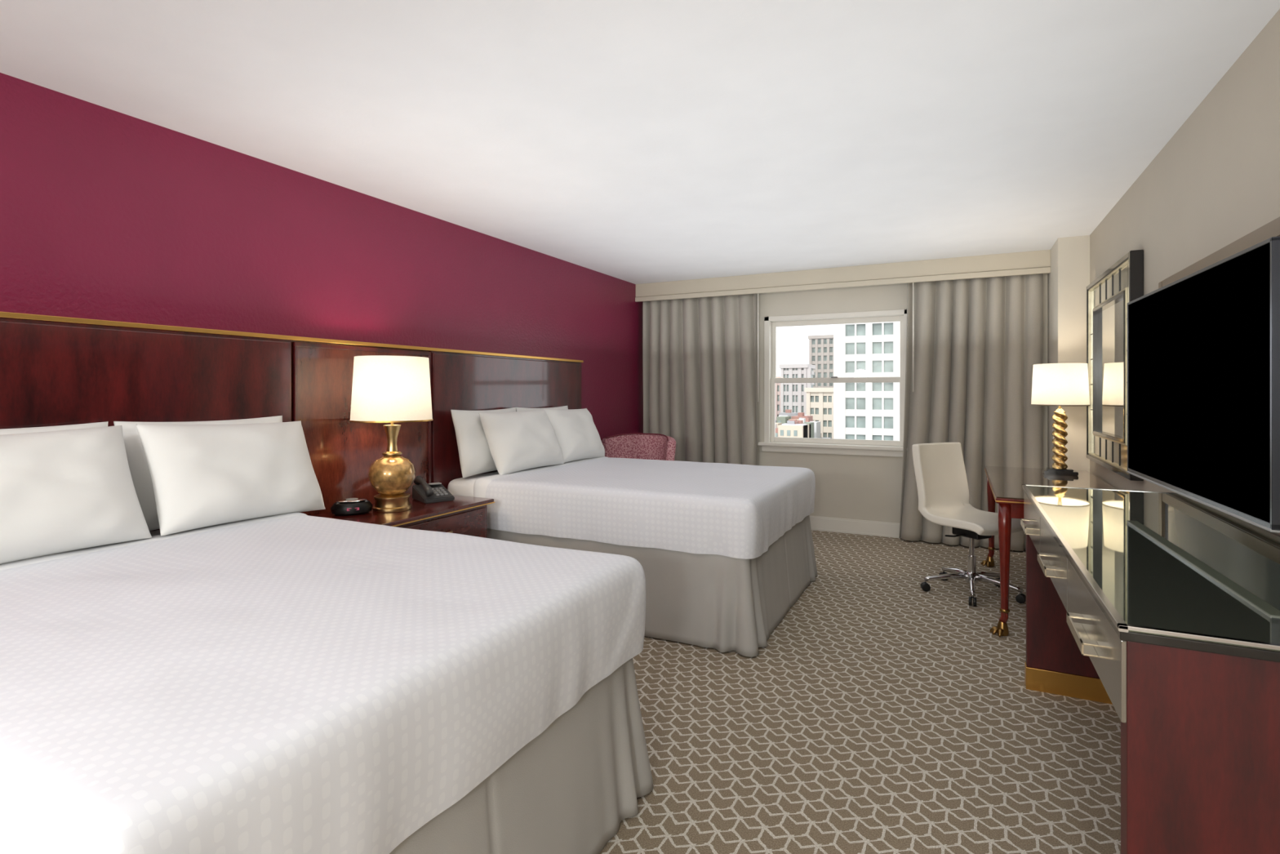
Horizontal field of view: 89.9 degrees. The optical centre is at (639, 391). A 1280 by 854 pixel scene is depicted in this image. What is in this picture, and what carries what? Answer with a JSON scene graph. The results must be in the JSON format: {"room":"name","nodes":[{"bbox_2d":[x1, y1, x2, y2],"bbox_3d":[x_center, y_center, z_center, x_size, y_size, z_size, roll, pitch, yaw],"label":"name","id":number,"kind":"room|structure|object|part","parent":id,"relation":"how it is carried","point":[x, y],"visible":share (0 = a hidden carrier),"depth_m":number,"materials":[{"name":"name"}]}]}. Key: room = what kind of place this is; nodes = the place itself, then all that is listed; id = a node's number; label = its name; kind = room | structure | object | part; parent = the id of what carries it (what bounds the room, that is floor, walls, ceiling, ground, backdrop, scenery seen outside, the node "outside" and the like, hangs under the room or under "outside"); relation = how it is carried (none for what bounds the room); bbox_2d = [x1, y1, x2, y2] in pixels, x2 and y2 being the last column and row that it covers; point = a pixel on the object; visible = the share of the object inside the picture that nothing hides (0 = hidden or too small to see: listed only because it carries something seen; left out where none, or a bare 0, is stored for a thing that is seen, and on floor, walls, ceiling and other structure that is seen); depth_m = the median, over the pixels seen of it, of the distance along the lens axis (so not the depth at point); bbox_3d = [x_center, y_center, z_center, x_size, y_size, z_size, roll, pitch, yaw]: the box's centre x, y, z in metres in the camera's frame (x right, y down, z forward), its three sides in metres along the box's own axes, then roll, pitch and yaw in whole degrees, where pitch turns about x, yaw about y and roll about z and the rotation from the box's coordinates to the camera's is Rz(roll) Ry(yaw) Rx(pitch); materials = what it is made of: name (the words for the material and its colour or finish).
{"room":"hotel room","nodes":[
{"label":"hotel room","id":0,"kind":"room"},
{"bbox_2d":[0,72,643,440],"bbox_3d":[-1.974,0.092,3.231,0.150,2.515,9.130,0,0,26],"label":"wall","id":1,"kind":"structure","parent":0,"point":[107,214],"depth_m":3.20,"materials":[{"name":"red paint"}]},
{"bbox_2d":[0,311,583,531],"bbox_3d":[-1.595,0.407,3.732,0.079,1.386,4.705,0,0,26],"label":"headboard","id":2,"kind":"object","parent":1,"relation":"attached to","point":[55,371],"visible":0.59,"depth_m":3.12,"materials":[{"name":"brown wood"}]},
{"bbox_3d":[-2.204,0.417,2.455,0.012,1.345,1.859,0,0,26],"label":"panel","id":3,"kind":"part","parent":2,"relation":"part of","materials":[{"name":"brown wood"}]},
{"bbox_3d":[-1.783,0.407,3.313,0.018,1.285,0.017,0,0,26],"label":"moulding","id":4,"kind":"part","parent":2,"relation":"part of","materials":[{"name":"brown wood"}]},
{"bbox_3d":[-1.583,0.417,3.737,0.012,1.345,0.949,0,0,26],"label":"panel","id":5,"kind":"part","parent":2,"relation":"part of","materials":[{"name":"brown wood"}]},
{"bbox_3d":[-1.575,-0.247,3.733,0.018,0.025,0.955,0,0,26],"label":"moulding","id":6,"kind":"part","parent":2,"relation":"part of","materials":[{"name":"brown wood"}]},
{"bbox_3d":[-1.367,0.407,4.152,0.018,1.285,0.020,0,0,26],"label":"moulding","id":7,"kind":"part","parent":2,"relation":"part of","materials":[{"name":"brown wood"}]},
{"bbox_3d":[-0.942,0.417,4.996,0.012,1.345,1.834,0,0,26],"label":"panel","id":8,"kind":"part","parent":2,"relation":"part of","materials":[{"name":"brown wood"}]},
{"bbox_2d":[0,0,1279,284],"bbox_3d":[-0.113,-1.225,2.306,4.305,0.120,9.130,0,0,26],"label":"ceiling","id":9,"kind":"structure","parent":0,"point":[633,141],"depth_m":2.54,"materials":[{"name":"paint"}]},
{"bbox_2d":[600,529,1120,853],"bbox_3d":[-0.113,1.410,2.306,4.305,0.120,9.130,0,0,26],"label":"floor","id":10,"kind":"structure","parent":0,"point":[882,713],"depth_m":2.56,"materials":[{"name":"carpet"}]},
{"bbox_2d":[0,511,653,853],"bbox_3d":[-1.249,0.946,1.946,2.146,0.807,1.659,0,0,26],"label":"bed","id":11,"kind":"object","parent":10,"relation":"on","point":[296,682],"visible":0.97,"depth_m":1.41,"materials":[{"name":"fabric"}]},
{"bbox_2d":[0,421,108,435],"bbox_3d":[-2.195,0.338,2.174,0.182,0.444,0.700,0,0,26],"label":"pillow","id":12,"kind":"object","parent":11,"relation":"on","point":[33,429],"visible":0.09,"depth_m":2.33,"materials":[{"name":"fabric"}]},
{"bbox_2d":[0,425,151,564],"bbox_3d":[-2.057,0.341,2.105,0.288,0.428,0.721,0,0,26],"label":"pillow","id":13,"kind":"object","parent":11,"relation":"on","point":[69,490],"visible":1,"depth_m":2.16,"materials":[{"name":"fabric"}]},
{"bbox_3d":[-1.866,0.714,2.248,0.760,0.282,1.534,0,0,26],"label":"mattress","id":14,"kind":"part","parent":11,"relation":"part of","materials":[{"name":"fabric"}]},
{"bbox_2d":[113,415,282,530],"bbox_3d":[-1.872,0.338,2.817,0.183,0.444,0.701,0,0,26],"label":"pillow","id":15,"kind":"object","parent":11,"relation":"on","point":[136,459],"visible":0.24,"depth_m":2.55,"materials":[{"name":"fabric"}]},
{"bbox_2d":[135,420,325,536],"bbox_3d":[-1.720,0.341,2.764,0.291,0.434,0.715,0,0,26],"label":"pillow","id":16,"kind":"object","parent":11,"relation":"on","point":[202,475],"visible":1,"depth_m":2.63,"materials":[{"name":"fabric"}]},
{"bbox_2d":[311,494,494,537],"bbox_3d":[-1.328,1.000,3.585,0.531,0.700,0.960,0,0,26],"label":"nightstand","id":17,"kind":"object","parent":10,"relation":"on","point":[464,515],"visible":0.18,"depth_m":3.58,"materials":[{"name":"brown wood"}]},
{"bbox_2d":[330,497,373,515],"bbox_3d":[-1.538,0.609,3.422,0.207,0.080,0.144,0,0,-29],"label":"alarm clock","id":18,"kind":"object","parent":17,"relation":"on","point":[349,506],"visible":1,"depth_m":3.37,"materials":[{"name":"black plastic"}]},
{"bbox_2d":[349,355,432,512],"bbox_3d":[-1.369,0.230,3.538,0.429,0.839,0.429,0,0,26],"label":"table lamp","id":19,"kind":"object","parent":17,"relation":"on","point":[385,388],"visible":1,"depth_m":3.41,"materials":[{"name":"gold metal"}]},
{"bbox_3d":[-1.369,-0.018,3.538,0.424,0.345,0.424,0,0,26],"label":"lamp shade","id":20,"kind":"part","parent":19,"relation":"part of","materials":[{"name":"white fabric"}]},
{"bbox_3d":[-1.369,0.457,3.538,0.244,0.215,0.244,0,0,26],"label":"globe","id":21,"kind":"part","parent":19,"relation":"part of","materials":[{"name":"gold metal"}]},
{"bbox_2d":[412,475,454,503],"bbox_3d":[-1.242,0.578,3.854,0.180,0.142,0.237,0,0,-39],"label":"telephone","id":22,"kind":"object","parent":17,"relation":"on","point":[433,492],"visible":1,"depth_m":3.81,"materials":[{"name":"plastic"}]},
{"bbox_3d":[-1.121,0.787,3.482,0.017,0.185,0.840,0,0,26],"label":"drawer","id":23,"kind":"part","parent":17,"relation":"part of","materials":[{"name":"brown wood"}]},
{"bbox_2d":[447,456,817,657],"bbox_3d":[-0.002,0.947,4.444,2.154,0.806,1.688,0,0,26],"label":"bed","id":24,"kind":"object","parent":10,"relation":"on","point":[724,551],"visible":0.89,"depth_m":3.62,"materials":[{"name":"fabric"}]},
{"bbox_3d":[-0.620,0.713,4.756,0.765,0.283,1.566,0,0,26],"label":"mattress","id":25,"kind":"part","parent":24,"relation":"part of","materials":[{"name":"fabric"}]},
{"bbox_2d":[450,407,515,478],"bbox_3d":[-1.038,0.338,4.491,0.184,0.444,0.702,0,0,26],"label":"pillow","id":26,"kind":"object","parent":24,"relation":"on","point":[475,456],"visible":0.55,"depth_m":4.25,"materials":[{"name":"fabric"}]},
{"bbox_2d":[479,408,564,475],"bbox_3d":[-0.821,0.341,4.572,0.294,0.428,0.711,0,0,26],"label":"pillow","id":27,"kind":"object","parent":24,"relation":"on","point":[517,441],"visible":1,"depth_m":4.41,"materials":[{"name":"fabric"}]},
{"bbox_2d":[515,405,568,411],"bbox_3d":[-0.729,0.338,5.119,0.178,0.444,0.701,0,0,26],"label":"pillow","id":28,"kind":"object","parent":24,"relation":"on","point":[517,409],"visible":0.17,"depth_m":5.00,"materials":[{"name":"fabric"}]},
{"bbox_2d":[540,408,604,462],"bbox_3d":[-0.525,0.341,5.174,0.278,0.434,0.715,0,0,26],"label":"pillow","id":29,"kind":"object","parent":24,"relation":"on","point":[577,435],"visible":0.8,"depth_m":5.03,"materials":[{"name":"fabric"}]},
{"bbox_2d":[601,432,675,460],"bbox_3d":[-0.060,0.875,5.947,0.776,0.951,0.697,0,0,26],"label":"armchair","id":30,"kind":"object","parent":10,"relation":"on","point":[631,445],"visible":0.32,"depth_m":6.17,"materials":[{"name":"pink fabric"}]},
{"bbox_2d":[911,442,1026,606],"bbox_3d":[2.245,0.857,4.324,0.602,0.985,0.634,0,0,-25],"label":"office chair","id":31,"kind":"object","parent":10,"relation":"on","point":[940,475],"visible":0.91,"depth_m":4.42,"materials":[{"name":"beige leather"}]},
{"bbox_3d":[2.090,0.948,4.240,0.212,0.026,0.017,0,0,-28],"label":"height lever","id":32,"kind":"part","parent":31,"relation":"part of","materials":[{"name":"black plastic"}]},
{"bbox_2d":[981,466,1117,637],"bbox_3d":[2.615,0.964,4.131,0.693,0.769,1.678,0,0,26],"label":"writing desk","id":33,"kind":"object","parent":10,"relation":"on","point":[1004,484],"visible":0.46,"depth_m":3.94,"materials":[{"name":"brown wood"}]},
{"bbox_3d":[2.722,0.946,4.962,0.067,0.673,0.067,0,0,26],"label":"leg","id":34,"kind":"part","parent":33,"relation":"part of","materials":[{"name":"brown wood"}]},
{"bbox_3d":[2.024,0.946,3.556,0.067,0.673,0.067,0,0,26],"label":"leg","id":35,"kind":"part","parent":33,"relation":"part of","materials":[{"name":"brown wood"}]},
{"bbox_2d":[1031,363,1090,475],"bbox_3d":[2.958,0.192,4.515,0.349,0.773,0.436,0,0,26],"label":"table lamp","id":36,"kind":"object","parent":33,"relation":"on","point":[1059,384],"visible":1,"depth_m":4.39,"materials":[{"name":"white fabric"}]},
{"bbox_3d":[2.958,-0.052,4.515,0.344,0.285,0.430,0,0,26],"label":"lamp shade","id":37,"kind":"part","parent":36,"relation":"part of","materials":[{"name":"white fabric"}]},
{"bbox_2d":[1020,484,1279,853],"bbox_3d":[1.583,0.889,1.952,0.616,0.921,2.009,0,0,26],"label":"tv console","id":38,"kind":"object","parent":10,"relation":"on","point":[1162,609],"visible":0.99,"depth_m":1.21,"materials":[{"name":"brown wood"}]},
{"bbox_3d":[1.615,0.561,2.674,0.030,0.027,0.220,0,0,26],"label":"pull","id":39,"kind":"part","parent":38,"relation":"part of","materials":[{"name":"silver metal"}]},
{"bbox_3d":[1.636,0.538,2.664,0.018,0.153,0.653,0,0,26],"label":"drawer","id":40,"kind":"part","parent":38,"relation":"part of","materials":[{"name":"silver metal"}]},
{"bbox_3d":[1.321,0.561,2.082,0.030,0.027,0.220,0,0,26],"label":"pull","id":41,"kind":"part","parent":38,"relation":"part of","materials":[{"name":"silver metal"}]},
{"bbox_3d":[1.342,0.538,2.072,0.018,0.153,0.653,0,0,26],"label":"drawer","id":42,"kind":"part","parent":38,"relation":"part of","materials":[{"name":"silver metal"}]},
{"bbox_3d":[2.029,0.854,2.809,0.576,0.792,0.056,0,0,26],"label":"panel","id":43,"kind":"part","parent":38,"relation":"part of","materials":[{"name":"brown wood"}]},
{"bbox_3d":[1.026,0.561,1.490,0.030,0.027,0.220,0,0,26],"label":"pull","id":44,"kind":"part","parent":38,"relation":"part of","materials":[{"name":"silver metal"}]},
{"bbox_3d":[1.048,0.538,1.480,0.018,0.153,0.653,0,0,26],"label":"drawer","id":45,"kind":"part","parent":38,"relation":"part of","materials":[{"name":"silver metal"}]},
{"bbox_3d":[1.595,0.449,1.946,0.590,0.018,2.003,0,0,26],"label":"frame","id":46,"kind":"part","parent":38,"relation":"part of","materials":[{"name":"silver metal"}]},
{"bbox_3d":[1.599,0.435,1.943,0.576,0.009,1.981,0,0,26],"label":"glass","id":47,"kind":"part","parent":38,"relation":"part of","materials":[{"name":"glass"}]},
{"bbox_3d":[1.169,0.904,1.079,0.576,0.892,0.056,0,0,26],"label":"panel","id":48,"kind":"part","parent":38,"relation":"part of","materials":[{"name":"brown wood"}]},
{"bbox_2d":[755,273,1047,523],"bbox_3d":[1.873,0.092,6.305,4.005,2.515,0.200,0,0,26],"label":"wall","id":49,"kind":"structure","parent":0,"point":[850,486],"depth_m":6.15,"materials":[{"name":"beige paint"}]},
{"bbox_2d":[757,441,902,457],"bbox_3d":[1.898,0.554,6.248,1.460,0.092,0.260,0,0,26],"label":"sill","id":50,"kind":"structure","parent":49,"relation":"attached to","point":[799,447],"depth_m":6.16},
{"bbox_2d":[764,309,906,442],"bbox_3d":[1.911,-0.120,6.274,1.360,1.280,0.202,0,0,26],"label":"window frame","id":51,"kind":"structure","parent":49,"relation":"attached to","point":[767,320],"depth_m":6.42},
{"bbox_2d":[770,315,903,446],"bbox_3d":[1.911,-0.103,6.273,1.260,1.223,0.075,0,0,26],"label":"window","id":52,"kind":"structure","parent":49,"relation":"in","point":[828,380],"depth_m":6.25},
{"bbox_3d":[1.919,-0.403,6.290,1.260,0.625,0.035,0,0,26],"label":"upper sash","id":53,"kind":"part","parent":52,"relation":"part of","materials":[{"name":"clear glass"}]},
{"bbox_2d":[635,249,1050,302],"bbox_3d":[1.694,-1.070,6.169,3.805,0.190,0.202,0,0,26],"label":"curtain valance","id":54,"kind":"object","parent":49,"relation":"attached to","point":[1034,262],"visible":1,"depth_m":5.91,"materials":[{"name":"paint"}]},
{"bbox_2d":[642,293,757,465],"bbox_3d":[0.612,0.165,6.705,1.260,2.340,0.135,0,0,26],"label":"curtain","id":55,"kind":"object","parent":54,"relation":"hanging from","point":[699,354],"visible":0.64,"depth_m":6.65,"materials":[{"name":"fabric"}]},
{"bbox_2d":[757,293,758,401],"bbox_3d":[1.169,-0.440,6.342,0.012,1.080,0.012,0,0,26],"label":"wand","id":56,"kind":"object","parent":54,"relation":"hanging from","point":[757,293],"visible":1,"depth_m":6.34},
{"bbox_2d":[912,282,914,391],"bbox_3d":[2.436,-0.490,5.713,0.012,0.980,0.012,0,0,26],"label":"wand","id":57,"kind":"object","parent":54,"relation":"hanging from","point":[913,282],"visible":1,"depth_m":5.71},
{"bbox_2d":[898,273,1043,551],"bbox_3d":[2.862,0.165,5.581,1.128,2.340,0.137,0,0,26],"label":"curtain","id":58,"kind":"object","parent":54,"relation":"hanging from","point":[978,342],"visible":0.71,"depth_m":5.54,"materials":[{"name":"fabric"}]},
{"bbox_2d":[809,515,981,546],"bbox_3d":[1.732,1.282,6.250,3.800,0.135,0.024,0,0,26],"label":"baseboard","id":59,"kind":"structure","parent":49,"relation":"attached to","point":[885,529],"depth_m":6.09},
{"bbox_2d":[1047,235,1089,471],"bbox_3d":[3.393,0.092,5.087,0.200,2.515,0.630,0,0,26],"label":"wall","id":60,"kind":"structure","parent":0,"point":[1068,277],"depth_m":4.81,"materials":[{"name":"beige paint"}]},
{"bbox_2d":[1089,8,1279,537],"bbox_3d":[1.747,0.092,1.382,0.150,2.515,9.130,0,0,26],"label":"wall","id":61,"kind":"structure","parent":0,"point":[1215,182],"depth_m":2.51,"materials":[{"name":"beige paint"}]},
{"bbox_2d":[1086,249,1143,480],"bbox_3d":[2.914,-0.140,3.968,0.059,1.220,1.300,0,0,26],"label":"wall mirror","id":62,"kind":"object","parent":61,"relation":"attached to","point":[1108,296],"visible":0.84,"depth_m":3.97,"materials":[{"name":"silver mirror"}]},
{"bbox_3d":[2.918,-0.140,3.966,0.050,0.852,0.932,0,0,26],"label":"frame","id":63,"kind":"part","parent":62,"relation":"part of","materials":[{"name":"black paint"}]},
{"bbox_3d":[2.929,-0.140,3.960,0.022,0.820,0.900,0,0,26],"label":"glass","id":64,"kind":"part","parent":62,"relation":"part of","materials":[{"name":"mirror"}]},
{"bbox_2d":[1158,216,1279,288],"bbox_3d":[1.956,-0.060,1.999,0.024,0.920,2.320,0,0,26],"label":"wall panel","id":65,"kind":"object","parent":61,"relation":"attached to","point":[1272,228],"visible":0.31,"depth_m":2.21,"materials":[{"name":"brown metal"}]},
{"bbox_3d":[1.961,-0.055,1.996,0.012,0.830,2.220,0,0,26],"label":"field","id":66,"kind":"object","parent":65,"relation":"attached to","visible":0},
{"bbox_2d":[1126,235,1279,533],"bbox_3d":[1.845,-0.017,2.038,0.206,0.700,1.238,0,0,25],"label":"television","id":67,"kind":"object","parent":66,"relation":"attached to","point":[1203,346],"visible":1,"depth_m":1.83,"materials":[{"name":"black plastic"}]},
{"label":"outside","id":68,"kind":"structure","parent":0,"visible":0},
{"bbox_3d":[64.291,37.600,219.298,320.000,0.500,390.000,0,0,26],"label":"ground","id":69,"kind":"structure","parent":68,"visible":0},
{"bbox_2d":[775,376,780,419],"bbox_3d":[47.134,16.100,230.614,20.000,42.500,25.600,0,0,26],"label":"office building","id":70,"kind":"structure","parent":69,"relation":"on","point":[777,384],"depth_m":217.20,"materials":[{"name":"beige concrete"}]},
{"bbox_2d":[779,364,815,415],"bbox_3d":[50.822,14.350,204.774,9.600,46.000,12.600,0,0,26],"label":"office building","id":71,"kind":"structure","parent":69,"relation":"on","point":[793,395],"depth_m":199.80,"materials":[{"name":"white concrete"}]},
{"bbox_2d":[775,409,831,438],"bbox_3d":[21.411,20.882,147.271,43.706,32.935,58.227,0,0,26],"label":"blocks","id":72,"kind":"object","parent":69,"relation":"on","point":[788,424],"visible":0.09,"depth_m":119.31,"materials":[{"name":"concrete"}]},
{"bbox_2d":[804,387,833,438],"bbox_3d":[52.681,18.100,177.052,11.600,38.500,12.600,0,0,26],"label":"office building","id":73,"kind":"structure","parent":69,"relation":"on","point":[820,401],"depth_m":172.37,"materials":[{"name":"beige concrete"}]},
{"bbox_2d":[808,334,833,387],"bbox_3d":[75.872,7.850,255.418,12.400,59.000,25.600,0,0,26],"label":"office building","id":74,"kind":"structure","parent":69,"relation":"on","point":[820,347],"depth_m":244.80,"materials":[{"name":"beige concrete"}]},
{"bbox_2d":[833,320,900,440],"bbox_3d":[57.023,4.350,122.413,34.600,66.000,30.600,0,0,26],"label":"office building","id":75,"kind":"structure","parent":69,"relation":"on","point":[861,411],"depth_m":114.07,"materials":[{"name":"concrete"}]}
]}

